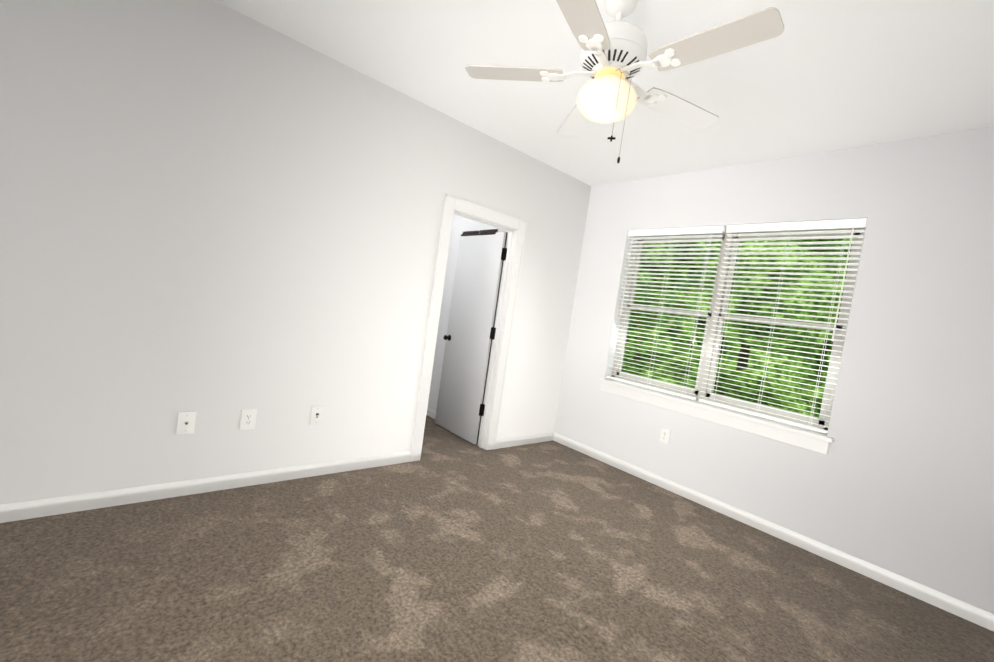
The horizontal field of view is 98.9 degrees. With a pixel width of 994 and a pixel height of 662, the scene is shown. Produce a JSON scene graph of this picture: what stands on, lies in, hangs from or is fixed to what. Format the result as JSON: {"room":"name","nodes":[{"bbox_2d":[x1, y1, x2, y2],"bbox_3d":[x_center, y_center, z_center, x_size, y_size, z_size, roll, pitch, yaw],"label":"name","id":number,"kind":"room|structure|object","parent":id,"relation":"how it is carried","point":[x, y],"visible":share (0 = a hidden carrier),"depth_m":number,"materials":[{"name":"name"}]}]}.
{"room":"empty bedroom","nodes":[
{"label":"empty bedroom","id":0,"kind":"room"},
{"bbox_2d":[0,0,590,504],"bbox_3d":[-0.925,-0.339,3.109,4.520,2.740,0.120,5,4,-41],"label":"wall","id":1,"kind":"structure","parent":0,"point":[216,216],"depth_m":2.43,"materials":[{"name":"paint"}]},
{"bbox_2d":[176,412,195,433],"bbox_3d":[-1.774,0.527,2.431,0.084,0.128,0.021,5,4,-41],"label":"outlet","id":2,"kind":"object","parent":1,"relation":"attached to","point":[186,422],"visible":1,"depth_m":2.43,"materials":[{"name":"white plastic"}]},
{"bbox_2d":[0,451,410,522],"bbox_3d":[-1.685,0.923,2.583,2.630,0.085,0.014,5,4,-41],"label":"baseboard","id":3,"kind":"structure","parent":1,"relation":"attached to","point":[17,511],"depth_m":2.45,"materials":[{"name":"white paint"}]},
{"bbox_2d":[240,409,256,429],"bbox_3d":[-1.543,0.548,2.642,0.084,0.128,0.011,5,4,-41],"label":"electrical outlet","id":4,"kind":"object","parent":1,"relation":"attached to","point":[248,419],"visible":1,"depth_m":2.64,"materials":[{"name":"white plastic"}]},
{"bbox_2d":[310,406,323,424],"bbox_3d":[-1.233,0.578,2.916,0.084,0.128,0.012,5,4,-41],"label":"outlet","id":5,"kind":"object","parent":1,"relation":"attached to","point":[316,416],"visible":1,"depth_m":2.91,"materials":[{"name":"white plastic"}]},
{"bbox_2d":[410,194,527,461],"bbox_3d":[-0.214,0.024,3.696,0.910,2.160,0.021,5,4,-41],"label":"door frame","id":6,"kind":"structure","parent":1,"relation":"attached to","point":[452,203],"depth_m":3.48,"materials":[{"name":"white paint"}]},
{"bbox_2d":[435,229,506,443],"bbox_3d":[-0.273,0.021,4.269,0.163,2.066,0.745,5,4,-41],"label":"door","id":7,"kind":"structure","parent":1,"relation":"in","point":[469,337],"depth_m":4.23,"materials":[{"name":"paint"}]},
{"bbox_2d":[477,231,507,444],"bbox_3d":[-0.306,0.006,3.802,0.910,2.160,0.021,5,4,-41],"label":"door frame","id":8,"kind":"structure","parent":1,"relation":"attached to","point":[491,345],"depth_m":4.04,"materials":[{"name":"white paint"}]},
{"bbox_2d":[495,432,553,448],"bbox_3d":[0.298,1.113,4.338,0.860,0.085,0.014,5,4,-41],"label":"baseboard","id":9,"kind":"structure","parent":1,"relation":"attached to","point":[518,441],"depth_m":4.31,"materials":[{"name":"white paint"}]},
{"bbox_2d":[427,214,506,410],"bbox_3d":[-0.663,-0.363,4.267,3.000,2.740,1.280,5,4,-41],"label":"wall","id":10,"kind":"structure","parent":0,"point":[460,225],"depth_m":4.79,"materials":[{"name":"white paint"}]},
{"bbox_2d":[426,407,435,418],"bbox_3d":[-0.509,0.985,4.573,0.014,0.085,1.180,5,4,-41],"label":"baseboard","id":11,"kind":"structure","parent":10,"relation":"attached to","point":[431,413],"depth_m":4.83,"materials":[{"name":"white paint"}]},
{"bbox_2d":[0,415,993,661],"bbox_3d":[-0.374,1.210,2.471,4.720,0.100,4.760,5,4,-41],"label":"floor","id":12,"kind":"structure","parent":0,"point":[448,546],"depth_m":2.08,"materials":[{"name":"brown carpet"}]},
{"bbox_2d":[214,0,993,185],"bbox_3d":[0.026,-1.598,2.322,4.720,0.100,4.760,5,4,-41],"label":"ceiling","id":13,"kind":"structure","parent":0,"point":[816,76],"depth_m":2.34,"materials":[{"name":"paint"}]},
{"bbox_2d":[465,0,783,162],"bbox_3d":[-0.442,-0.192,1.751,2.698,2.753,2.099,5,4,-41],"label":"fan","id":14,"kind":"object","parent":13,"relation":"hanging from","point":[613,57],"visible":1,"depth_m":1.76,"materials":[{"name":"white wood"}]},
{"bbox_2d":[554,126,993,613],"bbox_3d":[1.929,0.051,3.412,0.200,2.740,3.480,5,4,-41],"label":"wall","id":15,"kind":"structure","parent":0,"point":[898,478],"depth_m":2.72,"materials":[{"name":"paint"}]},
{"bbox_2d":[659,427,670,443],"bbox_3d":[1.457,0.910,3.693,0.011,0.128,0.084,5,4,-41],"label":"electrical outlet","id":16,"kind":"object","parent":15,"relation":"attached to","point":[664,435],"visible":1,"depth_m":3.69,"materials":[{"name":"white plastic"}]},
{"bbox_2d":[600,382,828,454],"bbox_3d":[1.621,0.662,3.529,0.020,0.090,1.826,5,4,-41],"label":"trim","id":17,"kind":"structure","parent":15,"relation":"attached to","point":[805,442],"depth_m":3.33,"materials":[{"name":"white paint"}]},
{"bbox_2d":[598,378,833,442],"bbox_3d":[1.660,0.607,3.553,0.167,0.028,1.866,5,4,-41],"label":"window sill","id":18,"kind":"structure","parent":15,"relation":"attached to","point":[771,423],"depth_m":3.33,"materials":[{"name":"white paint"}]},
{"bbox_2d":[611,227,865,429],"bbox_3d":[1.852,-0.126,3.590,0.075,1.470,1.786,5,4,-41],"label":"window unit","id":19,"kind":"structure","parent":15,"relation":"in","point":[699,384],"depth_m":3.54,"materials":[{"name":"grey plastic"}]},
{"bbox_2d":[607,226,725,399],"bbox_3d":[1.480,-0.198,3.857,0.076,1.456,0.875,5,4,-41],"label":"window blind","id":20,"kind":"object","parent":19,"relation":"attached to","point":[686,230],"visible":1,"depth_m":3.81,"materials":[{"name":"white plastic"}]},
{"bbox_2d":[699,218,866,433],"bbox_3d":[2.067,-0.079,3.182,0.076,1.456,0.875,5,4,-41],"label":"window blind","id":21,"kind":"object","parent":19,"relation":"attached to","point":[833,224],"visible":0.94,"depth_m":3.12,"materials":[{"name":"white plastic"}]},
{"bbox_2d":[553,432,993,631],"bbox_3d":[1.662,1.356,3.411,0.014,0.085,3.240,5,4,-41],"label":"baseboard","id":22,"kind":"structure","parent":15,"relation":"attached to","point":[964,610],"depth_m":2.88,"materials":[{"name":"white paint"}]},
{"label":"outside","id":23,"kind":"structure","parent":0,"visible":0},
{"bbox_2d":[624,356,829,413],"bbox_3d":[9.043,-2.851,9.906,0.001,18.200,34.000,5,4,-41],"label":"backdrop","id":24,"kind":"structure","parent":23,"point":[818,400],"depth_m":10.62,"materials":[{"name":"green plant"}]},
{"bbox_3d":[4.632,5.797,7.605,9.400,0.300,34.000,5,4,-41],"label":"ground","id":25,"kind":"structure","parent":23,"visible":0},
{"bbox_2d":[621,242,712,377],"bbox_3d":[3.526,1.161,9.846,4.099,8.320,3.828,5,4,-41],"label":"tree","id":26,"kind":"object","parent":25,"relation":"on","point":[644,367],"depth_m":8.40,"materials":[{"name":"green plant"}]},
{"bbox_2d":[625,240,848,429],"bbox_3d":[4.192,1.691,7.582,3.921,7.698,4.063,5,4,-41],"label":"tree","id":27,"kind":"object","parent":25,"relation":"on","point":[782,387],"depth_m":6.86,"materials":[{"name":"green plant"}]},
{"bbox_2d":[788,238,852,261],"bbox_3d":[6.067,1.488,6.339,3.939,8.758,4.298,5,4,-41],"label":"tree","id":28,"kind":"object","parent":25,"relation":"on","point":[824,245],"depth_m":6.04,"materials":[{"name":"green plant"}]}
]}

